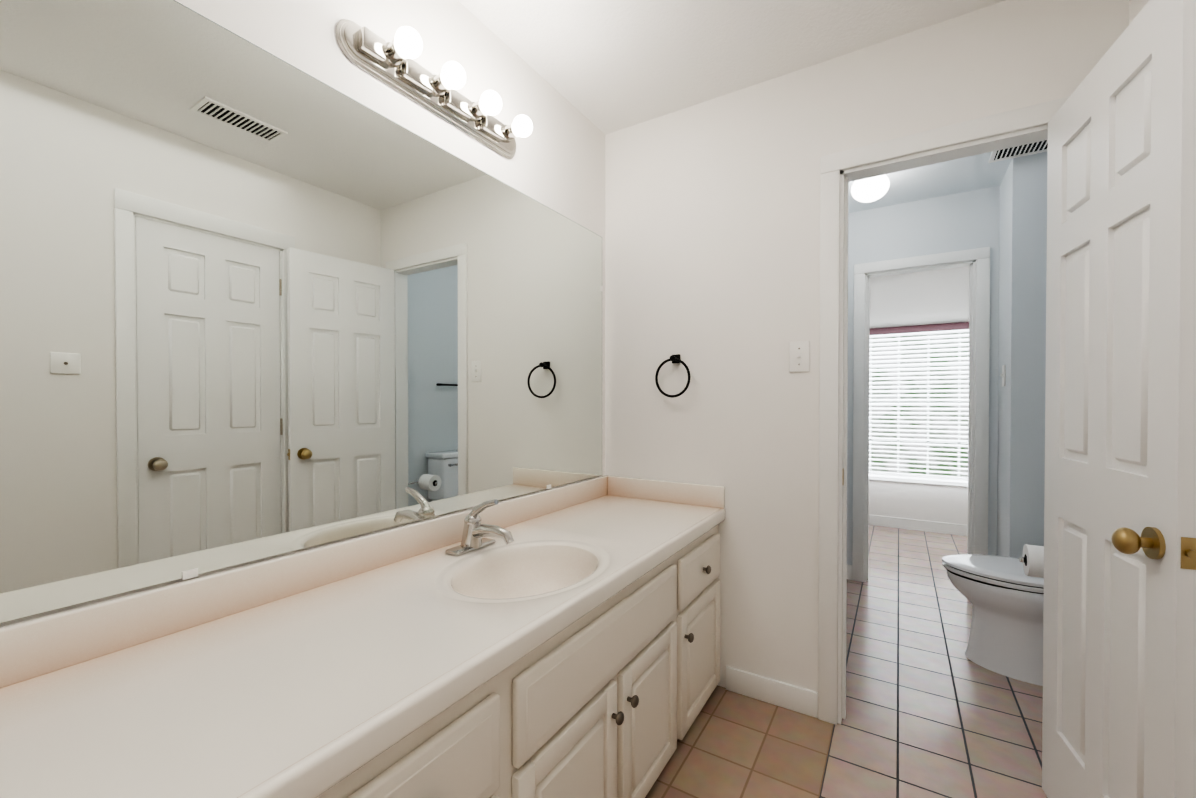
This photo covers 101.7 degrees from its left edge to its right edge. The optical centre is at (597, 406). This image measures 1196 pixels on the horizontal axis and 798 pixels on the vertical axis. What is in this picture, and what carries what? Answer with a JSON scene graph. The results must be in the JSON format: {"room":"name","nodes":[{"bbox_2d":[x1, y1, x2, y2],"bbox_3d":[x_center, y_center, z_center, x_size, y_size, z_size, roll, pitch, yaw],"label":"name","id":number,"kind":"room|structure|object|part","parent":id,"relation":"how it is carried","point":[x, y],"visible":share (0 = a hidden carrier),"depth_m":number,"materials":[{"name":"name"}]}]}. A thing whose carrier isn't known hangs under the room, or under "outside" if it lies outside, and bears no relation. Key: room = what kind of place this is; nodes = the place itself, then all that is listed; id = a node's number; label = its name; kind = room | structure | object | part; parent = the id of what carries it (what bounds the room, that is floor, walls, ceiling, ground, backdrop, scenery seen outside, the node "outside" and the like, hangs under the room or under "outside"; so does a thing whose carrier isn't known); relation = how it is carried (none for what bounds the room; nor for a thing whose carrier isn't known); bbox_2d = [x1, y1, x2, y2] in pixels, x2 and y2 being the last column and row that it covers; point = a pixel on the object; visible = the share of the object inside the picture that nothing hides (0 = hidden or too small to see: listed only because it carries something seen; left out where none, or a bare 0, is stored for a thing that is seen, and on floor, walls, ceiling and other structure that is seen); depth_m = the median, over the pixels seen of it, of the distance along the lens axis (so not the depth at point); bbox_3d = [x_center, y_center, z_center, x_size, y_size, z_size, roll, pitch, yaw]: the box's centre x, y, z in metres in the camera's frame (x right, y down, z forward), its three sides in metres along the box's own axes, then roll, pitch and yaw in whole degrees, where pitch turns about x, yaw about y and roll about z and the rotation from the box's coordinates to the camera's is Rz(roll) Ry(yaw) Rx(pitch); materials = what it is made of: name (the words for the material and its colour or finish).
{"room":"bathroom","nodes":[
{"label":"bathroom","id":0,"kind":"room"},
{"bbox_2d":[0,0,604,626],"bbox_3d":[-0.862,-0.046,0.930,0.091,2.450,3.460,0,1,32],"label":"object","id":1,"kind":"object","parent":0,"point":[256,302],"depth_m":1.06,"materials":[{"name":"clear glass"}]},
{"bbox_2d":[335,19,532,158],"bbox_3d":[-0.417,-0.927,1.446,0.132,0.106,0.660,0,1,32],"label":"sconce","id":2,"kind":"object","parent":1,"relation":"attached to","point":[394,65],"visible":1,"depth_m":1.38,"materials":[{"name":"silver metal"}]},
{"bbox_2d":[458,0,1011,212],"bbox_3d":[1.066,-1.308,1.783,2.900,0.064,7.200,0,1,32],"label":"ceiling","id":3,"kind":"structure","parent":0,"point":[605,67],"depth_m":1.73,"materials":[{"name":"white paint"}]},
{"bbox_2d":[851,174,889,202],"bbox_3d":[1.503,-1.212,2.690,0.188,0.152,0.188,0,1,32],"label":"dome lamp","id":4,"kind":"object","parent":3,"relation":"attached to","point":[870,189],"visible":0.75,"depth_m":2.63,"materials":[{"name":"white glass"}]},
{"bbox_2d":[989,140,1047,162],"bbox_3d":[2.172,-1.277,2.376,0.400,0.008,0.170,0,1,32],"label":"ceiling vent","id":5,"kind":"object","parent":3,"relation":"in","point":[1021,150],"visible":0.4,"depth_m":2.44,"materials":[{"name":"white plastic"}]},
{"bbox_2d":[645,525,1046,797],"bbox_3d":[1.066,1.200,1.808,2.900,0.060,7.200,0,1,32],"label":"floor","id":6,"kind":"structure","parent":0,"point":[915,675],"depth_m":1.80,"materials":[{"name":"tile"}]},
{"bbox_2d":[260,515,724,797],"bbox_3d":[-0.575,0.827,0.761,0.596,0.708,3.292,0,1,32],"label":"bathroom vanity","id":7,"kind":"object","parent":6,"relation":"on","point":[561,642],"depth_m":1.15,"materials":[{"name":"white paint"}]},
{"bbox_2d":[0,583,499,797],"bbox_3d":[-0.942,0.458,0.214,0.544,0.040,1.981,0,1,32],"label":"countertop","id":8,"kind":"structure","parent":7,"relation":"on","point":[237,706],"depth_m":0.72,"materials":[{"name":"white stone"}]},
{"bbox_2d":[445,499,513,555],"bbox_3d":[-0.321,0.345,1.417,0.194,0.158,0.156,0,1,32],"label":"faucet","id":9,"kind":"object","parent":7,"relation":"on","point":[472,542],"depth_m":1.42,"materials":[{"name":"silver metal"}]},
{"bbox_2d":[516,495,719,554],"bbox_3d":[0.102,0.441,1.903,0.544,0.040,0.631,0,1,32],"label":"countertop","id":10,"kind":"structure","parent":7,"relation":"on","point":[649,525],"depth_m":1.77,"materials":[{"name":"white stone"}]},
{"bbox_2d":[942,554,1043,685],"bbox_3d":[1.957,0.779,2.147,0.724,0.775,0.470,0,1,32],"label":"toilet","id":11,"kind":"object","parent":6,"relation":"on","point":[1004,595],"visible":0.42,"depth_m":2.12,"materials":[{"name":"white ceramic"}]},
{"bbox_2d":[605,0,1128,691],"bbox_3d":[0.973,-0.054,1.759,2.180,2.450,0.040,0,1,32],"label":"wall","id":12,"kind":"structure","parent":0,"point":[712,242],"depth_m":1.94,"materials":[{"name":"white paint"}]},
{"bbox_2d":[0,475,607,686],"bbox_3d":[-0.820,0.385,0.908,0.020,0.092,3.292,0,1,32],"label":"backsplash","id":13,"kind":"structure","parent":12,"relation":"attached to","point":[33,648],"depth_m":1.01,"materials":[{"name":"beige stone"}]},
{"bbox_2d":[608,476,724,510],"bbox_3d":[0.284,0.373,2.149,0.554,0.092,0.020,0,1,32],"label":"backsplash","id":14,"kind":"structure","parent":12,"relation":"attached to","point":[700,495],"depth_m":2.12,"materials":[{"name":"beige stone"}]},
{"bbox_2d":[655,354,690,397],"bbox_3d":[0.327,-0.132,2.098,0.168,0.188,0.059,0,1,32],"label":"towel ring","id":15,"kind":"object","parent":12,"relation":"attached to","point":[675,358],"visible":1,"depth_m":2.08,"materials":[{"name":"black metal"}]},
{"bbox_2d":[726,666,817,717],"bbox_3d":[0.678,1.121,1.921,0.350,0.095,0.014,0,1,32],"label":"baseboard","id":16,"kind":"structure","parent":12,"relation":"attached to","point":[780,694],"depth_m":1.91,"materials":[{"name":"white paint"}]},
{"bbox_2d":[789,341,809,371],"bbox_3d":[0.765,-0.190,1.853,0.072,0.116,0.016,0,1,32],"label":"switch","id":17,"kind":"object","parent":12,"relation":"attached to","point":[799,356],"visible":1,"depth_m":1.85,"materials":[{"name":"white plastic"}]},
{"bbox_2d":[842,177,848,718],"bbox_3d":[0.928,0.161,1.828,0.010,2.018,0.030,0,1,32],"label":"door frame","id":18,"kind":"object","parent":12,"relation":"attached to","point":[845,450],"visible":1,"depth_m":1.82,"materials":[{"name":"white paint"}]},
{"bbox_2d":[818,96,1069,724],"bbox_3d":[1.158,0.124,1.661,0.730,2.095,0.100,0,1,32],"label":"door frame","id":19,"kind":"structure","parent":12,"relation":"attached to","point":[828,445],"depth_m":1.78,"materials":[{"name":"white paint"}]},
{"bbox_2d":[869,479,967,524],"bbox_3d":[2.907,0.908,4.594,2.100,0.470,0.080,0,1,32],"label":"wall","id":20,"kind":"structure","parent":0,"point":[931,502],"depth_m":4.50,"materials":[{"name":"white paint"}]},
{"bbox_2d":[869,515,967,535],"bbox_3d":[2.882,1.096,4.556,2.100,0.095,0.014,0,1,32],"label":"baseboard","id":21,"kind":"structure","parent":20,"relation":"attached to","point":[929,526],"depth_m":4.50,"materials":[{"name":"white paint"}]},
{"bbox_2d":[869,476,967,486],"bbox_3d":[2.926,0.688,4.527,1.240,0.030,0.050,0,1,32],"label":"sill","id":22,"kind":"structure","parent":20,"relation":"attached to","point":[920,481],"depth_m":4.48,"materials":[{"name":"white paint"}]},
{"bbox_2d":[869,329,968,480],"bbox_3d":[2.951,-0.029,4.561,1.160,1.405,0.045,0,1,32],"label":"window","id":23,"kind":"structure","parent":20,"relation":"in","point":[958,443],"depth_m":4.51,"materials":[{"name":"white paint"}]},
{"bbox_2d":[869,322,968,482],"bbox_3d":[2.918,-0.036,4.508,1.180,1.420,0.060,0,1,32],"label":"window blind","id":24,"kind":"object","parent":23,"relation":"attached to","point":[955,327],"visible":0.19,"depth_m":4.48,"materials":[{"name":"white plastic"}]},
{"bbox_2d":[870,266,969,327],"bbox_3d":[2.907,-1.020,4.575,2.100,0.575,0.080,0,1,32],"label":"wall","id":25,"kind":"structure","parent":0,"point":[927,297],"depth_m":4.49,"materials":[{"name":"white paint"}]},
{"bbox_2d":[865,190,975,262],"bbox_3d":[2.013,-1.082,3.064,0.578,0.420,0.040,0,1,32],"label":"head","id":26,"kind":"structure","parent":0,"point":[940,224],"depth_m":3.04},
{"bbox_2d":[847,186,999,564],"bbox_3d":[1.670,-0.069,3.286,1.600,2.450,0.040,0,1,32],"label":"wall","id":27,"kind":"structure","parent":0,"point":[987,214],"depth_m":2.87,"materials":[{"name":"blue paint"}]},
{"bbox_2d":[847,565,851,579],"bbox_3d":[1.634,1.108,3.288,0.149,0.095,0.014,0,1,32],"label":"baseboard","id":28,"kind":"structure","parent":27,"relation":"attached to","point":[849,572],"depth_m":3.25,"materials":[{"name":"white paint"}]},
{"bbox_2d":[866,276,869,580],"bbox_3d":[1.795,0.147,3.240,0.012,2.018,0.030,0,1,32],"label":"door frame","id":29,"kind":"object","parent":27,"relation":"attached to","point":[868,341],"visible":1,"depth_m":3.23,"materials":[{"name":"white paint"}]},
{"bbox_2d":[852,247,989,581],"bbox_3d":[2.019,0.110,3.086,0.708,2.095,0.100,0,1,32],"label":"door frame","id":30,"kind":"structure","parent":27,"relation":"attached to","point":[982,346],"depth_m":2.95,"materials":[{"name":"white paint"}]},
{"bbox_2d":[967,264,972,553],"bbox_3d":[2.256,0.150,2.955,0.012,2.018,0.030,0,1,32],"label":"door frame","id":31,"kind":"object","parent":27,"relation":"attached to","point":[970,407],"visible":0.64,"depth_m":2.94,"materials":[{"name":"white paint"}]},
{"bbox_2d":[997,151,1047,557],"bbox_3d":[2.576,-0.062,2.526,0.740,2.450,0.460,0,1,32],"label":"wall block","id":32,"kind":"object","parent":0,"point":[1022,347],"visible":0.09,"depth_m":2.50,"materials":[{"name":"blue paint"}]},
{"bbox_2d":[1001,365,1005,386],"bbox_3d":[2.224,-0.169,2.678,0.016,0.116,0.070,0,1,32],"label":"light switch","id":33,"kind":"object","parent":32,"relation":"attached to","point":[1003,375],"visible":0.96,"depth_m":2.66,"materials":[{"name":"white plastic"}]},
{"bbox_2d":[1129,0,1148,23],"bbox_3d":[1.390,-0.048,1.122,0.080,2.450,0.606,0,1,32],"label":"wall","id":34,"kind":"structure","parent":0,"point":[1136,7],"depth_m":1.35,"materials":[{"name":"white paint"}]},
{"bbox_2d":[1042,0,1195,797],"bbox_3d":[1.245,0.158,1.194,0.163,2.013,0.613,0,1,24],"label":"bathroom door","id":35,"kind":"structure","parent":34,"relation":"in","point":[1119,666],"depth_m":1.10,"materials":[{"name":"white paint"}]},
{"bbox_3d":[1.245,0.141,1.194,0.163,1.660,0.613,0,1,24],"label":"knob","id":36,"kind":"part","parent":35,"relation":"part of","materials":[{"name":"gold metal"}]},
{"bbox_3d":[1.675,-0.051,1.373,0.580,2.450,0.040,0,1,32],"label":"wall","id":37,"kind":"structure","parent":0,"visible":0},
{"bbox_2d":[1019,544,1043,577],"bbox_3d":[1.557,0.552,1.637,0.194,0.110,0.274,0,1,32],"label":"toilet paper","id":38,"kind":"object","parent":37,"relation":"attached to","point":[1031,558],"visible":0.35,"depth_m":1.70,"materials":[{"name":"white paper"}]},
{"label":"outside","id":39,"kind":"structure","parent":0,"visible":0},
{"bbox_2d":[869,332,968,476],"bbox_3d":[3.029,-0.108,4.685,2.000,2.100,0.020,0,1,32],"label":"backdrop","id":40,"kind":"structure","parent":39,"point":[923,446],"depth_m":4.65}
]}

